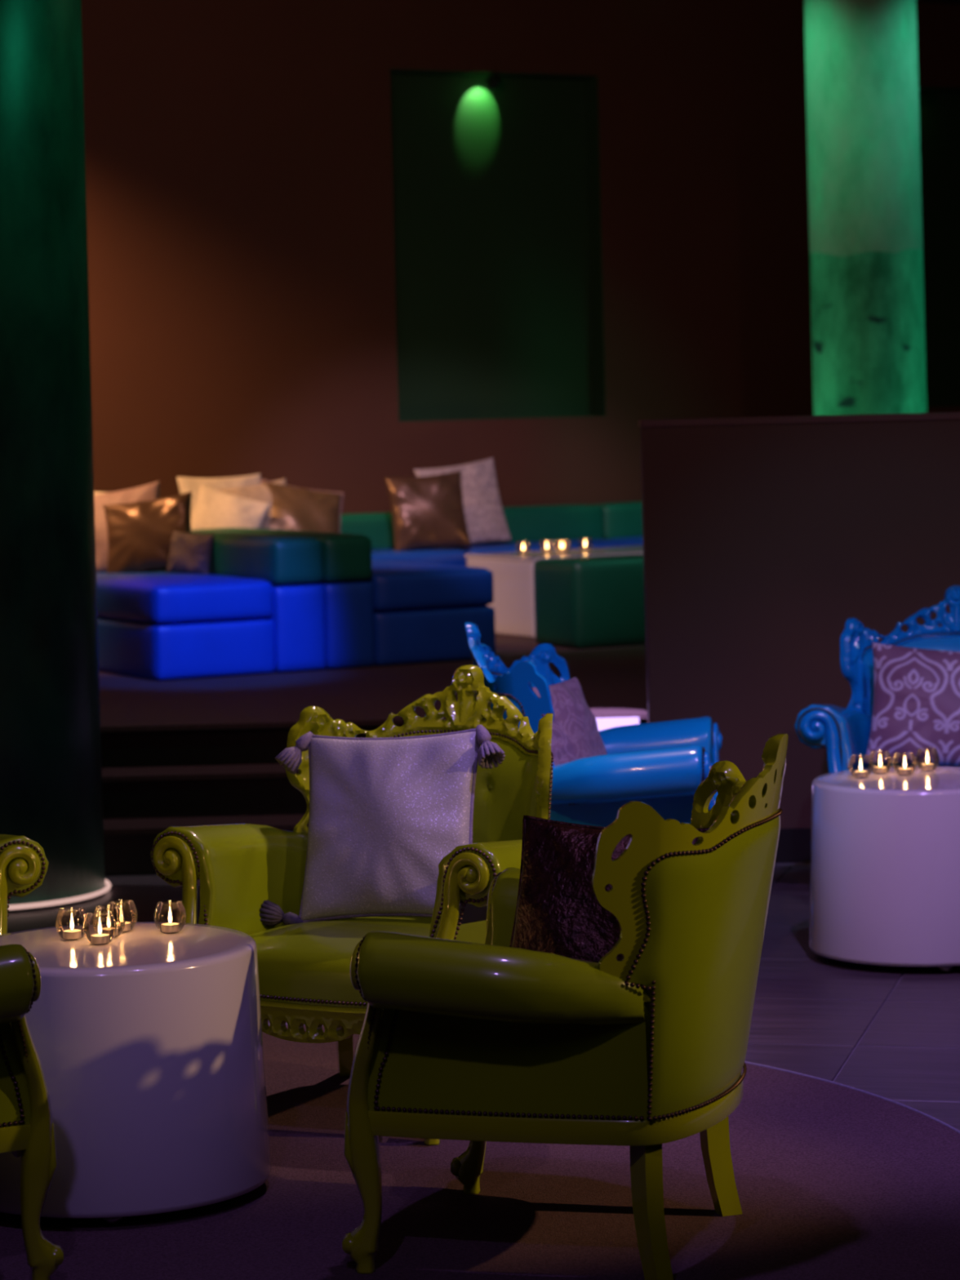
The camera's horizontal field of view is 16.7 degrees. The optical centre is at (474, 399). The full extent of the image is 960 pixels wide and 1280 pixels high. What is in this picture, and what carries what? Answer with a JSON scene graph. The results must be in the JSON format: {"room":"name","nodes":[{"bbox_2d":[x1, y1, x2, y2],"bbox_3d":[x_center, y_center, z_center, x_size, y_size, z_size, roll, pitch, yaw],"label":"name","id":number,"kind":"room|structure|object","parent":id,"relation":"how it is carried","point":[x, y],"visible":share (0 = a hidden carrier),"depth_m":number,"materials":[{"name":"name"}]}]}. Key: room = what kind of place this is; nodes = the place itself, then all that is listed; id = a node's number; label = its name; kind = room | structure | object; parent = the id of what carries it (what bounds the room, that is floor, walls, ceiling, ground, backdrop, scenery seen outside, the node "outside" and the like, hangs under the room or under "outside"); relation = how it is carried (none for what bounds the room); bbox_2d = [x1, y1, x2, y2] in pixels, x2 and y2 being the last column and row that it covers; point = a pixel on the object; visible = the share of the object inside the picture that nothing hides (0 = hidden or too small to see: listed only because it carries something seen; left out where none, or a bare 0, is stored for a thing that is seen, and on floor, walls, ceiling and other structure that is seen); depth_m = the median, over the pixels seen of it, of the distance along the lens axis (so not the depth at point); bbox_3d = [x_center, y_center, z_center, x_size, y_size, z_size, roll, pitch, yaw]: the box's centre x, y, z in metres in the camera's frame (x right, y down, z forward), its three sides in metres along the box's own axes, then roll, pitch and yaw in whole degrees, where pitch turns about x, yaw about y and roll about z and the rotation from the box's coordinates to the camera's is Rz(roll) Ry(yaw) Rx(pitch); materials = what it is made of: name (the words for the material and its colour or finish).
{"room":"entertainment venue","nodes":[
{"label":"entertainment venue","id":0,"kind":"room"},
{"bbox_2d":[7,862,959,1130],"bbox_3d":[0.044,1.810,11.500,16.000,0.120,29.000,-1,0,0],"label":"floor","id":1,"kind":"structure","parent":0,"point":[891,1033],"depth_m":9.31,"materials":[{"name":"tile"}]},
{"bbox_2d":[0,0,111,912],"bbox_3d":[-1.817,-0.276,11.860,0.906,4.140,0.906,-1,0,0],"label":"column","id":2,"kind":"structure","parent":1,"relation":"on","point":[51,769],"depth_m":11.56,"materials":[{"name":"green paint"}]},
{"bbox_2d":[102,814,308,874],"bbox_3d":[-3.598,1.754,12.630,8.520,0.170,0.620,-1,0,0],"label":"stair step","id":3,"kind":"structure","parent":1,"relation":"on","point":[128,843],"depth_m":12.34,"materials":[{"name":"carpet"}]},
{"bbox_2d":[102,763,306,819],"bbox_3d":[-3.602,1.586,12.780,8.520,0.165,0.320,-1,0,0],"label":"stair step","id":4,"kind":"structure","parent":3,"relation":"on","point":[242,789],"depth_m":12.64,"materials":[{"name":"carpet"}]},
{"bbox_2d":[98,634,647,768],"bbox_3d":[0.037,1.502,19.398,15.800,0.505,13.005,-1,0,0],"label":"platform","id":5,"kind":"object","parent":1,"relation":"on","point":[249,718],"visible":0.09,"depth_m":13.77,"materials":[{"name":"wood"}]},
{"bbox_2d":[96,529,324,680],"bbox_3d":[-1.456,0.976,15.897,0.878,0.640,1.640,-1,0,-28],"label":"lounge sofa","id":6,"kind":"object","parent":5,"relation":"on","point":[258,608],"visible":0.77,"depth_m":15.26,"materials":[{"name":"blue leather"}]},
{"bbox_2d":[93,480,159,573],"bbox_3d":[-1.762,0.649,16.241,0.519,0.487,0.224,-1,0,7],"label":"cushion","id":7,"kind":"object","parent":6,"relation":"on","point":[150,491],"visible":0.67,"depth_m":16.25,"materials":[{"name":"fabric"}]},
{"bbox_2d":[102,491,191,573],"bbox_3d":[-1.600,0.669,16.144,0.499,0.427,0.206,-1,0,7],"label":"cushion","id":8,"kind":"object","parent":6,"relation":"on","point":[140,533],"visible":0.89,"depth_m":16.10,"materials":[{"name":"brown fabric"}]},
{"bbox_2d":[96,569,272,624],"bbox_3d":[-1.572,0.943,15.836,0.618,0.198,1.640,-1,0,-28],"label":"seat cushion","id":9,"kind":"object","parent":6,"relation":"on","point":[219,597],"depth_m":15.19,"materials":[{"name":"blue leather"}]},
{"bbox_2d":[166,530,214,574],"bbox_3d":[-1.378,0.745,15.912,0.264,0.222,0.103,-1,0,30],"label":"cushion","id":10,"kind":"object","parent":6,"relation":"on","point":[189,553],"visible":1,"depth_m":15.88,"materials":[{"name":"beige fabric"}]},
{"bbox_2d":[199,527,495,669],"bbox_3d":[-0.674,0.957,16.312,0.926,0.640,1.640,-1,0,-28],"label":"lounge sofa","id":11,"kind":"object","parent":5,"relation":"on","point":[377,612],"visible":0.52,"depth_m":15.57,"materials":[{"name":"blue leather"}]},
{"bbox_2d":[364,560,493,611],"bbox_3d":[-0.561,0.918,16.373,0.668,0.198,1.640,-1,0,-28],"label":"seat cushion","id":12,"kind":"object","parent":11,"relation":"on","point":[389,585],"depth_m":15.66,"materials":[{"name":"blue leather"}]},
{"bbox_2d":[340,511,467,566],"bbox_3d":[-0.659,0.951,17.864,1.138,0.648,0.623,-1,0,-30],"label":"bench sofa","id":13,"kind":"object","parent":5,"relation":"on","point":[378,526],"visible":0.09,"depth_m":17.96,"materials":[{"name":"blue leather"}]},
{"bbox_2d":[260,479,343,533],"bbox_3d":[-0.922,0.651,17.531,0.529,0.465,0.226,-1,0,-18],"label":"cushion","id":14,"kind":"object","parent":13,"relation":"on","point":[293,508],"visible":0.61,"depth_m":17.51,"materials":[{"name":"fabric"}]},
{"bbox_2d":[371,547,467,566],"bbox_3d":[-0.658,0.920,17.861,1.134,0.194,0.616,-1,0,-30],"label":"seat cushion","id":15,"kind":"object","parent":13,"relation":"on","point":[451,557],"depth_m":17.77,"materials":[{"name":"blue leather"}]},
{"bbox_2d":[383,470,471,551],"bbox_3d":[-0.251,0.611,17.905,0.459,0.439,0.182,-1,0,-17],"label":"cushion","id":16,"kind":"object","parent":13,"relation":"on","point":[428,511],"visible":1,"depth_m":17.85,"materials":[{"name":"brown fabric"}]},
{"bbox_2d":[413,457,511,548],"bbox_3d":[-0.061,0.582,18.190,0.546,0.516,0.178,-1,0,-27],"label":"cushion","id":17,"kind":"object","parent":13,"relation":"on","point":[486,522],"visible":0.59,"depth_m":18.18,"materials":[{"name":"white fabric"}]},
{"bbox_2d":[451,504,641,553],"bbox_3d":[0.319,0.926,18.429,1.138,0.648,0.623,-1,0,-30],"label":"bench sofa","id":18,"kind":"object","parent":5,"relation":"on","point":[532,524],"visible":0.27,"depth_m":18.57,"materials":[{"name":"green leather"}]},
{"bbox_2d":[451,538,641,553],"bbox_3d":[0.320,0.896,18.426,1.134,0.194,0.616,-1,0,-30],"label":"seat cushion","id":19,"kind":"object","parent":18,"relation":"on","point":[504,545],"depth_m":18.28,"materials":[{"name":"blue leather"}]},
{"bbox_2d":[464,544,643,637],"bbox_3d":[0.761,1.022,17.766,1.458,0.420,0.708,-1,0,-30],"label":"coffee table","id":20,"kind":"object","parent":5,"relation":"on","point":[513,602],"visible":0.27,"depth_m":17.33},
{"bbox_2d":[515,541,530,554],"bbox_3d":[0.263,0.789,17.539,0.075,0.068,0.075,-1,0,31],"label":"candle holder","id":21,"kind":"object","parent":20,"relation":"on","point":[521,552],"visible":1,"depth_m":17.55,"materials":[{"name":"orange"}]},
{"bbox_2d":[519,550,527,553],"bbox_3d":[0.263,0.811,17.539,0.041,0.017,0.041,-1,0,-7],"label":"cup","id":22,"kind":"object","parent":21,"relation":"on","point":[520,551],"depth_m":17.52,"materials":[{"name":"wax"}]},
{"bbox_2d":[539,539,553,552],"bbox_3d":[0.391,0.786,17.636,0.075,0.068,0.075,-1,0,-24],"label":"candle holder","id":23,"kind":"object","parent":20,"relation":"on","point":[544,550],"visible":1,"depth_m":17.65,"materials":[{"name":"orange"}]},
{"bbox_2d":[542,548,551,551],"bbox_3d":[0.392,0.808,17.636,0.041,0.017,0.041,-1,0,13],"label":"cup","id":24,"kind":"object","parent":23,"relation":"on","point":[544,549],"depth_m":17.62,"materials":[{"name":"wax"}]},
{"bbox_2d":[554,539,568,552],"bbox_3d":[0.469,0.784,17.612,0.075,0.068,0.075,-1,0,-31],"label":"candle holder","id":25,"kind":"object","parent":20,"relation":"on","point":[559,550],"visible":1,"depth_m":17.62,"materials":[{"name":"orange"}]},
{"bbox_2d":[557,548,565,551],"bbox_3d":[0.469,0.806,17.612,0.041,0.017,0.041,-1,0,-9],"label":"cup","id":26,"kind":"object","parent":25,"relation":"on","point":[558,549],"depth_m":17.60,"materials":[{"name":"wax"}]},
{"bbox_2d":[556,538,570,551],"bbox_3d":[0.482,0.783,17.689,0.075,0.068,0.075,-1,0,34],"label":"candle holder","id":27,"kind":"object","parent":20,"relation":"on","point":[558,540],"visible":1,"depth_m":17.70,"materials":[{"name":"orange"}]},
{"bbox_2d":[577,537,591,550],"bbox_3d":[0.602,0.780,17.781,0.075,0.068,0.075,-1,0,-14],"label":"candle holder","id":28,"kind":"object","parent":20,"relation":"on","point":[584,548],"visible":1,"depth_m":17.79,"materials":[{"name":"orange"}]},
{"bbox_2d":[581,546,589,550],"bbox_3d":[0.603,0.803,17.781,0.041,0.017,0.041,-1,0,-37],"label":"candle","id":29,"kind":"object","parent":28,"relation":"on","point":[585,548],"depth_m":17.77,"materials":[{"name":"wax"}]},
{"bbox_2d":[533,553,645,648],"bbox_3d":[0.823,1.014,16.692,0.962,0.444,0.462,-1,0,-28],"label":"pouf","id":30,"kind":"object","parent":5,"relation":"on","point":[595,602],"visible":0.47,"depth_m":16.38,"materials":[{"name":"green leather"}]},
{"bbox_2d":[595,501,643,544],"bbox_3d":[1.298,0.902,18.994,1.138,0.648,0.623,-1,0,-30],"label":"bench sofa","id":31,"kind":"object","parent":5,"relation":"on","point":[623,521],"visible":0.06,"depth_m":18.85,"materials":[{"name":"green leather"}]},
{"bbox_2d":[609,536,643,544],"bbox_3d":[1.299,0.872,18.991,1.134,0.194,0.616,-1,0,-30],"label":"seat cushion","id":32,"kind":"object","parent":31,"relation":"on","point":[638,539],"depth_m":18.75,"materials":[{"name":"blue leather"}]},
{"bbox_2d":[804,0,927,415],"bbox_3d":[2.035,-0.620,17.000,0.591,3.640,0.591,-1,0,0],"label":"column","id":33,"kind":"structure","parent":5,"relation":"on","point":[868,347],"depth_m":16.75,"materials":[{"name":"green paint"}]},
{"bbox_3d":[-2.616,0.998,16.734,1.138,0.648,0.623,-1,0,-30],"label":"bench sofa","id":34,"kind":"object","parent":5,"relation":"on","visible":0},
{"bbox_2d":[93,491,109,495],"bbox_3d":[-2.134,0.655,16.928,0.527,0.494,0.219,-1,0,32],"label":"cushion","id":35,"kind":"object","parent":34,"relation":"on","point":[95,492],"visible":0.02,"depth_m":16.87,"materials":[{"name":"beige fabric"}]},
{"bbox_3d":[-1.637,0.974,17.299,1.138,0.648,0.623,-1,0,-30],"label":"bench sofa","id":36,"kind":"object","parent":5,"relation":"on","visible":0},
{"bbox_2d":[176,473,261,517],"bbox_3d":[-1.329,0.623,17.470,0.503,0.446,0.188,-1,0,-28],"label":"cushion","id":37,"kind":"object","parent":36,"relation":"on","point":[186,485],"visible":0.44,"depth_m":17.44,"materials":[{"name":"beige fabric"}]},
{"bbox_2d":[191,484,271,529],"bbox_3d":[-1.318,0.672,17.315,0.487,0.460,0.206,-1,0,7],"label":"cushion","id":38,"kind":"object","parent":36,"relation":"on","point":[214,508],"visible":0.45,"depth_m":17.30,"materials":[{"name":"beige fabric"}]},
{"bbox_2d":[217,478,286,528],"bbox_3d":[-1.149,0.643,17.468,0.463,0.439,0.216,-1,0,-32],"label":"cushion","id":39,"kind":"object","parent":36,"relation":"on","point":[260,492],"visible":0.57,"depth_m":17.45,"materials":[{"name":"beige fabric"}]},
{"bbox_2d":[0,1023,959,1279],"bbox_3d":[-0.802,1.765,7.250,3.985,0.011,3.985,-1,0,0],"label":"round rug","id":40,"kind":"object","parent":1,"relation":"on","point":[834,1180],"visible":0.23,"depth_m":7.05,"materials":[{"name":"purple carpet"}]},
{"bbox_2d":[0,834,48,934],"bbox_3d":[-1.626,1.257,8.173,1.025,1.052,0.881,-1,0,-20],"label":"armchair","id":41,"kind":"object","parent":40,"relation":"on","point":[24,863],"visible":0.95,"depth_m":8.01,"materials":[{"name":"paint"}]},
{"bbox_2d":[0,943,63,1279],"bbox_3d":[-1.363,1.250,6.649,0.881,1.052,1.025,-1,0,-28],"label":"armchair","id":42,"kind":"object","parent":40,"relation":"on","point":[27,1131],"visible":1,"depth_m":6.50,"materials":[{"name":"paint"}]},
{"bbox_2d":[0,921,271,1225],"bbox_3d":[-0.809,1.487,7.300,0.704,0.550,0.704,-1,0,0],"label":"table","id":43,"kind":"object","parent":40,"relation":"on","point":[148,1042],"visible":0.87,"depth_m":7.00,"materials":[{"name":"plastic"}]},
{"bbox_2d":[55,906,86,940],"bbox_3d":[-0.904,1.179,7.377,0.075,0.068,0.075,-1,0,-21],"label":"candle holder","id":44,"kind":"object","parent":43,"relation":"on","point":[72,934],"visible":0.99,"depth_m":7.38,"materials":[{"name":"clear glass"}]},
{"bbox_2d":[62,928,81,939],"bbox_3d":[-0.904,1.202,7.377,0.041,0.017,0.041,-1,0,-14],"label":"candle","id":45,"kind":"object","parent":44,"relation":"on","point":[70,934],"depth_m":7.36,"materials":[{"name":"wax"}]},
{"bbox_2d":[83,911,116,945],"bbox_3d":[-0.833,1.177,7.305,0.075,0.068,0.075,-1,0,38],"label":"candle holder","id":46,"kind":"object","parent":43,"relation":"on","point":[100,939],"visible":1,"depth_m":7.32,"materials":[{"name":"clear glass"}]},
{"bbox_2d":[90,933,109,943],"bbox_3d":[-0.833,1.200,7.305,0.041,0.017,0.041,-1,0,-14],"label":"candle","id":47,"kind":"object","parent":46,"relation":"on","point":[95,938],"depth_m":7.29,"materials":[{"name":"wax"}]},
{"bbox_2d":[92,905,125,937],"bbox_3d":[-0.823,1.177,7.395,0.075,0.068,0.075,-1,0,-25],"label":"candle holder","id":48,"kind":"object","parent":43,"relation":"on","point":[95,916],"visible":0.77,"depth_m":7.41,"materials":[{"name":"clear glass"}]},
{"bbox_2d":[101,926,118,936],"bbox_3d":[-0.823,1.200,7.395,0.041,0.017,0.041,-1,0,43],"label":"candle","id":49,"kind":"object","parent":48,"relation":"on","point":[104,930],"depth_m":7.39,"materials":[{"name":"wax"}]},
{"bbox_2d":[104,899,137,933],"bbox_3d":[-0.803,1.176,7.470,0.075,0.068,0.075,-1,0,-44],"label":"candle holder","id":50,"kind":"object","parent":43,"relation":"on","point":[129,926],"visible":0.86,"depth_m":7.49,"materials":[{"name":"clear glass"}]},
{"bbox_2d":[115,921,130,931],"bbox_3d":[-0.803,1.199,7.470,0.041,0.017,0.041,-1,0,39],"label":"candle","id":51,"kind":"object","parent":50,"relation":"on","point":[127,924],"depth_m":7.46,"materials":[{"name":"wax"}]},
{"bbox_2d":[153,900,186,933],"bbox_3d":[-0.690,1.173,7.438,0.075,0.068,0.075,-1,0,-4],"label":"candle holder","id":52,"kind":"object","parent":43,"relation":"on","point":[170,927],"visible":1,"depth_m":7.45,"materials":[{"name":"clear glass"}]},
{"bbox_2d":[160,922,179,932],"bbox_3d":[-0.689,1.196,7.438,0.041,0.017,0.041,-1,0,3],"label":"candle","id":53,"kind":"object","parent":52,"relation":"on","point":[167,926],"depth_m":7.42,"materials":[{"name":"wax"}]},
{"bbox_2d":[150,664,553,1145],"bbox_3d":[-0.216,1.222,8.191,1.026,1.052,0.881,-1,0,30],"label":"armchair","id":54,"kind":"object","parent":40,"relation":"on","point":[304,968],"visible":0.57,"depth_m":8.14,"materials":[{"name":"paint"}]},
{"bbox_2d":[259,724,505,926],"bbox_3d":[-0.226,1.071,8.243,0.638,0.502,0.210,-1,0,17],"label":"cushion","id":55,"kind":"object","parent":54,"relation":"on","point":[384,813],"visible":0.88,"depth_m":8.19,"materials":[{"name":"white fabric"}]},
{"bbox_2d":[342,733,788,1279],"bbox_3d":[0.235,1.211,6.779,0.881,1.052,1.025,-1,0,19],"label":"armchair","id":56,"kind":"object","parent":40,"relation":"on","point":[645,1050],"visible":0.99,"depth_m":6.45,"materials":[{"name":"paint"}]},
{"bbox_2d":[509,815,709,963],"bbox_3d":[0.273,1.096,6.923,0.446,0.408,0.196,-1,0,26],"label":"cushion","id":57,"kind":"object","parent":56,"relation":"on","point":[558,912],"visible":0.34,"depth_m":6.93,"materials":[{"name":"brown fabric"}]},
{"bbox_2d":[465,622,723,826],"bbox_3d":[0.415,1.215,10.284,0.881,1.052,1.025,-1,0,6],"label":"armchair","id":58,"kind":"object","parent":1,"relation":"on","point":[661,766],"visible":0.35,"depth_m":9.94,"materials":[{"name":"blue leather"}]},
{"bbox_2d":[532,676,607,765],"bbox_3d":[0.287,1.092,10.335,0.211,0.399,0.431,-1,0,32],"label":"cushion","id":59,"kind":"object","parent":58,"relation":"on","point":[575,735],"visible":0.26,"depth_m":10.32,"materials":[{"name":"purple fabric"}]},
{"bbox_2d":[794,585,959,773],"bbox_3d":[1.631,1.185,11.219,1.025,1.052,0.881,-1,0,12],"label":"armchair","id":60,"kind":"object","parent":1,"relation":"on","point":[831,726],"visible":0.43,"depth_m":11.46,"materials":[{"name":"blue paint"}]},
{"bbox_2d":[864,642,959,766],"bbox_3d":[1.616,1.058,11.277,0.551,0.445,0.204,-1,0,8],"label":"cushion","id":61,"kind":"object","parent":60,"relation":"on","point":[917,692],"visible":0.94,"depth_m":11.23,"materials":[{"name":"purple fabric"}]},
{"bbox_2d":[808,766,959,972],"bbox_3d":[1.381,1.442,10.130,0.704,0.550,0.704,-1,0,0],"label":"table","id":62,"kind":"object","parent":1,"relation":"on","point":[885,868],"visible":0.96,"depth_m":9.83,"materials":[{"name":"plastic"}]},
{"bbox_2d":[848,755,872,777],"bbox_3d":[1.198,1.136,10.165,0.075,0.068,0.075,-1,0,-36],"label":"candle holder","id":63,"kind":"object","parent":62,"relation":"on","point":[857,774],"visible":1,"depth_m":10.18,"materials":[{"name":"orange"}]},
{"bbox_2d":[853,770,867,777],"bbox_3d":[1.199,1.159,10.165,0.041,0.017,0.041,-1,0,2],"label":"candle","id":64,"kind":"object","parent":63,"relation":"on","point":[856,773],"depth_m":10.15,"materials":[{"name":"wax"}]},
{"bbox_2d":[869,751,892,773],"bbox_3d":[1.271,1.134,10.265,0.075,0.068,0.075,-1,0,-20],"label":"candle holder","id":65,"kind":"object","parent":62,"relation":"on","point":[877,770],"visible":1,"depth_m":10.27,"materials":[{"name":"orange"}]},
{"bbox_2d":[873,766,887,773],"bbox_3d":[1.272,1.157,10.265,0.041,0.017,0.041,-1,0,-42],"label":"candle","id":66,"kind":"object","parent":65,"relation":"on","point":[876,769],"depth_m":10.25,"materials":[{"name":"wax"}]},
{"bbox_2d":[893,752,916,775],"bbox_3d":[1.340,1.132,10.205,0.075,0.068,0.075,-1,0,6],"label":"candle holder","id":67,"kind":"object","parent":62,"relation":"on","point":[901,771],"visible":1,"depth_m":10.22,"materials":[{"name":"orange"}]},
{"bbox_2d":[897,768,911,774],"bbox_3d":[1.341,1.155,10.205,0.041,0.017,0.041,-1,0,-2],"label":"candle","id":68,"kind":"object","parent":67,"relation":"on","point":[900,771],"depth_m":10.19,"materials":[{"name":"wax"}]},
{"bbox_2d":[915,747,939,770],"bbox_3d":[1.426,1.130,10.320,0.075,0.068,0.075,-1,0,-13],"label":"candle holder","id":69,"kind":"object","parent":62,"relation":"on","point":[923,766],"visible":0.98,"depth_m":10.33,"materials":[{"name":"orange"}]},
{"bbox_2d":[920,763,933,769],"bbox_3d":[1.427,1.153,10.320,0.041,0.017,0.041,-1,0,40],"label":"candle","id":70,"kind":"object","parent":69,"relation":"on","point":[923,766],"depth_m":10.30,"materials":[{"name":"wax"}]},
{"bbox_2d":[80,0,959,514],"bbox_3d":[-0.534,-0.307,18.573,17.200,4.340,0.400,-1,0,-30],"label":"wall","id":71,"kind":"structure","parent":0,"point":[325,253],"depth_m":18.71,"materials":[{"name":"brown paint"}]},
{"bbox_2d":[486,72,502,88],"bbox_3d":[0.114,-1.824,18.727,0.073,0.092,0.090,-1,0,-30],"label":"spotlight","id":72,"kind":"object","parent":71,"relation":"attached to","point":[495,78],"visible":1,"depth_m":18.70,"materials":[{"name":"black metal"}]},
{"bbox_2d":[918,87,924,98],"bbox_3d":[2.729,-1.888,20.237,0.073,0.092,0.090,-1,0,-30],"label":"spotlight","id":73,"kind":"object","parent":71,"relation":"attached to","point":[921,92],"visible":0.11,"depth_m":20.21,"materials":[{"name":"black metal"}]},
{"bbox_2d":[638,412,959,862],"bbox_3d":[4.281,0.818,12.325,7.280,1.665,0.170,-1,0,0],"label":"wall","id":74,"kind":"structure","parent":0,"point":[762,536],"depth_m":12.25,"materials":[{"name":"brown paint"}]},
{"bbox_2d":[775,827,810,862],"bbox_3d":[4.303,1.584,12.242,7.275,0.122,0.015,-1,0,0],"label":"baseboard","id":75,"kind":"structure","parent":74,"relation":"attached to","point":[794,844],"depth_m":12.24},
{"bbox_2d":[916,0,959,4],"bbox_3d":[-0.060,-2.439,11.500,16.000,0.100,29.000,-1,0,0],"label":"ceiling","id":76,"kind":"structure","parent":0,"point":[949,2],"depth_m":20.26,"materials":[{"name":"paint"}]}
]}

